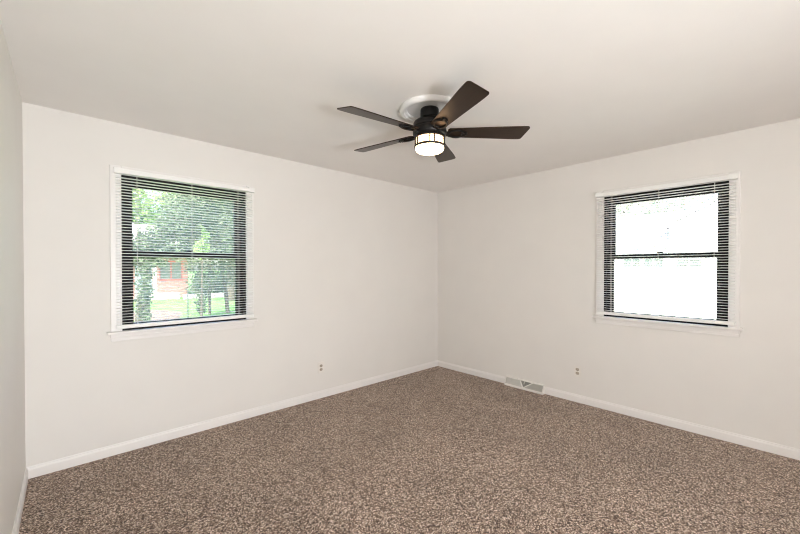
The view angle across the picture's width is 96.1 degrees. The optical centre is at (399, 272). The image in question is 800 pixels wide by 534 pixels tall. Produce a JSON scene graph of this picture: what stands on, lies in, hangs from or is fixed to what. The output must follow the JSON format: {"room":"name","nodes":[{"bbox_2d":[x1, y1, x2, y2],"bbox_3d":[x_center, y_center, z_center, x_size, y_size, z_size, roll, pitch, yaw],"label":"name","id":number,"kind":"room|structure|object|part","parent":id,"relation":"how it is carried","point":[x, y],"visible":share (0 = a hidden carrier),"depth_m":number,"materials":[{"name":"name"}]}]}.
{"room":"empty bedroom","nodes":[
{"label":"empty bedroom","id":0,"kind":"room"},
{"bbox_2d":[0,20,25,533],"bbox_3d":[-0.498,0.144,0.124,0.160,2.440,5.860,0,1,-43],"label":"wall","id":1,"kind":"structure","parent":0,"point":[12,345],"depth_m":1.77,"materials":[{"name":"paint"}]},
{"bbox_2d":[12,468,27,533],"bbox_3d":[-0.490,1.324,0.252,0.012,0.077,5.700,0,1,-43],"label":"baseboard","id":2,"kind":"structure","parent":1,"relation":"attached to","point":[16,527],"depth_m":2.00,"materials":[{"name":"paint"}]},
{"bbox_2d":[22,102,437,466],"bbox_3d":[-1.005,0.110,3.759,4.361,2.440,0.160,0,1,-43],"label":"wall","id":3,"kind":"structure","parent":0,"point":[346,264],"depth_m":3.10,"materials":[{"name":"paint"}]},
{"bbox_2d":[107,164,257,341],"bbox_3d":[-1.760,-0.141,3.000,1.077,1.291,0.182,0,1,-43],"label":"window","id":4,"kind":"structure","parent":3,"relation":"in","point":[115,334],"depth_m":2.86,"materials":[{"name":"paint"}]},
{"bbox_3d":[-1.716,0.439,2.958,1.077,0.019,0.052,0,1,-43],"label":"sill","id":5,"kind":"part","parent":4,"relation":"part of","materials":[{"name":"paint"}]},
{"bbox_3d":[-1.795,-0.415,3.035,0.863,0.588,0.030,0,1,-43],"label":"sash","id":6,"kind":"part","parent":4,"relation":"part of","materials":[{"name":"brown metal"}]},
{"bbox_3d":[-1.771,0.126,3.015,0.863,0.581,0.030,0,1,-43],"label":"sash","id":7,"kind":"part","parent":4,"relation":"part of","materials":[{"name":"brown metal"}]},
{"bbox_2d":[114,167,254,328],"bbox_3d":[-1.703,-0.177,2.949,1.003,1.175,0.042,0,1,-43],"label":"window blind","id":8,"kind":"object","parent":4,"relation":"attached to","point":[117,170],"visible":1,"depth_m":2.89,"materials":[{"name":"plastic"}]},
{"bbox_3d":[-1.972,-0.168,2.701,0.002,1.116,0.029,0,1,-43],"label":"ladder cord","id":9,"kind":"part","parent":8,"relation":"part of","materials":[{"name":"white fabric"}]},
{"bbox_3d":[-1.704,0.397,2.955,0.991,0.028,0.028,0,1,-43],"label":"rail","id":10,"kind":"part","parent":8,"relation":"part of","materials":[{"name":"plastic"}]},
{"bbox_3d":[-1.704,-0.170,2.950,0.002,1.116,0.029,0,1,-43],"label":"ladder cord","id":11,"kind":"part","parent":8,"relation":"part of","materials":[{"name":"white fabric"}]},
{"bbox_2d":[26,360,437,478],"bbox_3d":[-0.946,1.292,3.707,4.041,0.077,0.012,0,1,-43],"label":"baseboard","id":12,"kind":"structure","parent":3,"relation":"attached to","point":[48,467],"depth_m":3.00,"materials":[{"name":"paint"}]},
{"bbox_2d":[318,362,323,373],"bbox_3d":[-0.837,1.008,3.808,0.072,0.116,0.008,0,1,-43],"label":"electrical outlet","id":13,"kind":"object","parent":3,"relation":"attached to","point":[320,364],"visible":1,"depth_m":3.80,"materials":[{"name":"plastic"}]},
{"bbox_2d":[0,0,799,192],"bbox_3d":[0.987,-1.160,1.599,4.361,0.140,6.020,0,1,-43],"label":"ceiling","id":14,"kind":"structure","parent":0,"point":[591,80],"depth_m":1.97,"materials":[{"name":"paint"}]},
{"bbox_2d":[337,81,529,162],"bbox_3d":[0.165,-0.952,2.421,1.244,0.291,1.252,0,1,-43],"label":"ceiling fan","id":15,"kind":"object","parent":14,"relation":"hanging from","point":[430,115],"visible":1,"depth_m":2.33,"materials":[{"name":"paint"}]},
{"bbox_3d":[-0.114,-0.935,2.188,0.535,0.006,0.146,0,13,-36],"label":"blade","id":16,"kind":"part","parent":15,"relation":"part of","materials":[{"name":"brown wood"}]},
{"bbox_3d":[-0.115,-0.939,2.644,0.535,0.006,0.146,0,13,36],"label":"blade","id":17,"kind":"part","parent":15,"relation":"part of","materials":[{"name":"brown wood"}]},
{"bbox_3d":[0.199,-1.095,2.415,0.303,0.003,0.303,0,1,-43],"label":"medallion panel","id":18,"kind":"part","parent":15,"relation":"part of","materials":[{"name":"paint"}]},
{"bbox_3d":[0.199,-0.827,2.417,0.191,0.042,0.191,0,1,-43],"label":"lamp shade","id":19,"kind":"part","parent":15,"relation":"part of","materials":[{"name":"white glass"}]},
{"bbox_3d":[0.319,-0.941,2.785,0.146,0.006,0.535,-12,-3,18],"label":"blade","id":20,"kind":"part","parent":15,"relation":"part of","materials":[{"name":"brown wood"}]},
{"bbox_3d":[0.319,-0.934,2.048,0.146,0.006,0.535,12,-3,-18],"label":"blade","id":21,"kind":"part","parent":15,"relation":"part of","materials":[{"name":"brown wood"}]},
{"bbox_3d":[0.587,-0.937,2.416,0.535,0.006,0.146,0,-11,0],"label":"blade","id":22,"kind":"part","parent":15,"relation":"part of","materials":[{"name":"brown wood"}]},
{"bbox_2d":[18,366,799,533],"bbox_3d":[0.987,1.410,1.623,4.361,0.120,6.020,0,1,-43],"label":"floor","id":23,"kind":"structure","parent":0,"point":[434,450],"depth_m":2.37,"materials":[{"name":"carpet"}]},
{"bbox_2d":[438,118,799,448],"bbox_3d":[2.582,0.117,2.980,0.160,2.440,5.860,0,1,-43],"label":"wall","id":24,"kind":"structure","parent":0,"point":[517,255],"depth_m":3.42,"materials":[{"name":"paint"}]},
{"bbox_2d":[438,360,504,382],"bbox_3d":[0.898,1.283,4.681,0.012,0.077,1.092,0,1,-43],"label":"baseboard","id":25,"kind":"structure","parent":24,"relation":"attached to","point":[494,377],"depth_m":4.63,"materials":[{"name":"paint"}]},
{"bbox_2d":[504,376,544,394],"bbox_3d":[1.409,1.280,4.091,0.064,0.095,0.468,0,1,-43],"label":"wall vent","id":26,"kind":"object","parent":24,"relation":"attached to","point":[518,383],"visible":1,"depth_m":4.07,"materials":[{"name":"metal"}]},
{"bbox_2d":[574,365,580,377],"bbox_3d":[1.819,1.014,3.687,0.008,0.116,0.072,0,1,-43],"label":"electrical outlet","id":27,"kind":"object","parent":24,"relation":"attached to","point":[577,369],"visible":1,"depth_m":3.68,"materials":[{"name":"plastic"}]},
{"bbox_2d":[592,171,742,336],"bbox_3d":[2.320,-0.143,3.199,0.182,1.291,1.077,0,1,-43],"label":"window","id":28,"kind":"structure","parent":24,"relation":"in","point":[682,326],"depth_m":3.04,"materials":[{"name":"paint"}]},
{"bbox_2d":[595,173,737,325],"bbox_3d":[2.261,-0.179,3.150,0.042,1.175,1.013,0,1,-43],"label":"window blind","id":29,"kind":"object","parent":28,"relation":"attached to","point":[734,176],"visible":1,"depth_m":3.08,"materials":[{"name":"plastic"}]},
{"bbox_3d":[2.011,-0.175,3.423,0.029,1.116,0.002,0,1,-43],"label":"ladder cord","id":30,"kind":"part","parent":29,"relation":"part of","materials":[{"name":"white fabric"}]},
{"bbox_3d":[2.263,-0.172,3.151,0.029,1.116,0.002,0,1,-43],"label":"ladder cord","id":31,"kind":"part","parent":29,"relation":"part of","materials":[{"name":"white fabric"}]},
{"bbox_3d":[2.263,0.395,3.156,0.028,0.028,1.001,0,1,-43],"label":"rail","id":32,"kind":"part","parent":29,"relation":"part of","materials":[{"name":"plastic"}]},
{"bbox_3d":[2.514,-0.170,2.879,0.029,1.116,0.002,0,1,-43],"label":"ladder cord","id":33,"kind":"part","parent":29,"relation":"part of","materials":[{"name":"white fabric"}]},
{"bbox_3d":[2.332,0.124,3.213,0.030,0.581,0.863,0,1,-43],"label":"sash","id":34,"kind":"part","parent":28,"relation":"part of","materials":[{"name":"brown metal"}]},
{"bbox_3d":[2.273,0.437,3.161,0.052,0.019,1.077,0,1,-43],"label":"sill","id":35,"kind":"part","parent":28,"relation":"part of","materials":[{"name":"paint"}]},
{"bbox_3d":[2.358,-0.417,3.232,0.030,0.588,0.863,0,1,-43],"label":"sash","id":36,"kind":"part","parent":28,"relation":"part of","materials":[{"name":"brown metal"}]},
{"bbox_2d":[545,387,799,459],"bbox_3d":[2.995,1.304,2.419,0.012,0.077,4.140,0,1,-43],"label":"baseboard","id":37,"kind":"structure","parent":24,"relation":"attached to","point":[790,452],"depth_m":3.04,"materials":[{"name":"paint"}]},
{"label":"outside","id":38,"kind":"structure","parent":0,"visible":0},
{"bbox_2d":[134,271,234,318],"bbox_3d":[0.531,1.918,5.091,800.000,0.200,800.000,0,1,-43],"label":"ground","id":39,"kind":"structure","parent":38,"point":[166,303],"depth_m":18.40,"materials":[{"name":"green plant"}]},
{"bbox_2d":[132,188,177,225],"bbox_3d":[-25.655,-4.315,32.704,6.921,11.753,15.661,0,1,35],"label":"tree","id":40,"kind":"object","parent":39,"relation":"on","point":[132,188],"visible":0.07,"depth_m":33.33,"materials":[{"name":"green plant"}]},
{"bbox_2d":[134,310,182,320],"bbox_3d":[-9.978,1.701,14.437,2.327,0.060,4.400,0,1,-43],"label":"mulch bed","id":41,"kind":"object","parent":39,"relation":"on","point":[152,311],"visible":0.39,"depth_m":14.28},
{"bbox_2d":[132,224,187,299],"bbox_3d":[-19.297,-0.852,23.434,9.500,5.000,9.300,0,1,-43],"label":"brick house","id":42,"kind":"structure","parent":39,"relation":"on","point":[159,277],"depth_m":23.37,"materials":[{"name":"red brick"}]},
{"bbox_3d":[-15.996,0.217,22.436,0.870,2.080,0.055,0,1,-43],"label":"door","id":43,"kind":"part","parent":42,"relation":"part of","materials":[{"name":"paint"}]},
{"bbox_3d":[-14.950,-0.028,21.908,0.150,2.620,0.140,0,1,-43],"label":"porch post","id":44,"kind":"part","parent":42,"relation":"part of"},
{"bbox_3d":[-15.007,-0.104,23.573,1.170,1.100,0.020,0,1,-43],"label":"pane","id":45,"kind":"part","parent":42,"relation":"part of","materials":[{"name":"clear glass"}]},
{"bbox_2d":[132,192,232,321],"bbox_3d":[-6.545,-1.232,11.568,2.538,5.989,5.027,0,1,38],"label":"shade tree","id":46,"kind":"object","parent":39,"relation":"on","point":[144,266],"visible":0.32,"depth_m":10.85,"materials":[{"name":"green plant"}]},
{"bbox_2d":[187,289,188,316],"bbox_3d":[-7.782,1.175,13.196,0.064,1.135,0.064,0,1,-43],"label":"post","id":47,"kind":"object","parent":39,"relation":"on","point":[187,289],"visible":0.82,"depth_m":13.18,"materials":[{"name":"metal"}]},
{"bbox_2d":[193,226,209,315],"bbox_3d":[-5.967,0.193,10.780,0.528,3.146,0.406,0,1,-32],"label":"young tree","id":48,"kind":"object","parent":39,"relation":"on","point":[204,234],"visible":0.58,"depth_m":10.78,"materials":[{"name":"green plant"}]},
{"bbox_2d":[177,271,226,292],"bbox_3d":[-13.052,0.684,24.118,3.223,2.093,1.510,0,1,-43],"label":"shrub","id":49,"kind":"object","parent":39,"relation":"on","point":[217,278],"visible":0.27,"depth_m":24.09,"materials":[{"name":"green plant"}]},
{"bbox_2d":[183,293,223,298],"bbox_3d":[-12.028,1.504,23.854,4.100,0.280,0.200,0,1,-43],"label":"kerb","id":50,"kind":"object","parent":39,"relation":"on","point":[219,294],"visible":0.32,"depth_m":23.30,"materials":[{"name":"concrete"}]},
{"bbox_2d":[174,196,234,300],"bbox_3d":[-9.851,-2.463,21.591,7.573,8.256,4.823,0,1,-43],"label":"leafy tree","id":51,"kind":"object","parent":39,"relation":"on","point":[232,290],"visible":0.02,"depth_m":21.10,"materials":[{"name":"green plant"}]},
{"bbox_2d":[182,222,234,316],"bbox_3d":[-7.676,-0.966,15.134,2.411,5.395,3.815,0,1,27],"label":"weeping tree","id":52,"kind":"object","parent":39,"relation":"on","point":[187,259],"visible":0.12,"depth_m":14.14,"materials":[{"name":"green plant"}]},
{"bbox_2d":[192,272,226,292],"bbox_3d":[-12.863,0.860,26.755,4.565,1.893,1.572,0,1,-43],"label":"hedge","id":53,"kind":"object","parent":39,"relation":"on","point":[222,290],"visible":0.05,"depth_m":25.91,"materials":[{"name":"green plant"}]},
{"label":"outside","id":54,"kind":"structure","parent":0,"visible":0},
{"bbox_2d":[615,310,710,318],"bbox_3d":[51.430,1.685,17.851,88.000,0.030,69.500,0,1,-43],"label":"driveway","id":55,"kind":"structure","parent":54,"point":[615,310],"depth_m":14.52,"materials":[{"name":"concrete"}]},
{"bbox_2d":[615,197,717,317],"bbox_3d":[11.918,-0.817,18.523,8.000,5.020,14.650,0,1,-43],"label":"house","id":56,"kind":"structure","parent":55,"relation":"on","point":[617,266],"depth_m":14.52,"materials":[{"name":"white"}]},
{"bbox_3d":[9.948,-0.418,15.438,0.020,0.450,0.610,0,1,-43],"label":"pane","id":57,"kind":"part","parent":56,"relation":"part of","materials":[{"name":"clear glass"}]},
{"bbox_3d":[10.475,-0.413,14.870,0.020,0.450,0.660,0,1,-43],"label":"pane","id":58,"kind":"part","parent":56,"relation":"part of","materials":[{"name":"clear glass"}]},
{"bbox_3d":[11.071,-0.403,13.786,0.020,0.450,0.760,0,1,-43],"label":"pane","id":59,"kind":"part","parent":56,"relation":"part of","materials":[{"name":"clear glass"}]},
{"bbox_2d":[616,195,717,216],"bbox_3d":[13.747,-3.216,24.986,4.937,9.698,13.458,0,1,-43],"label":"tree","id":60,"kind":"object","parent":55,"relation":"on","point":[657,205],"visible":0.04,"depth_m":22.20,"materials":[{"name":"green plant"}]}
]}

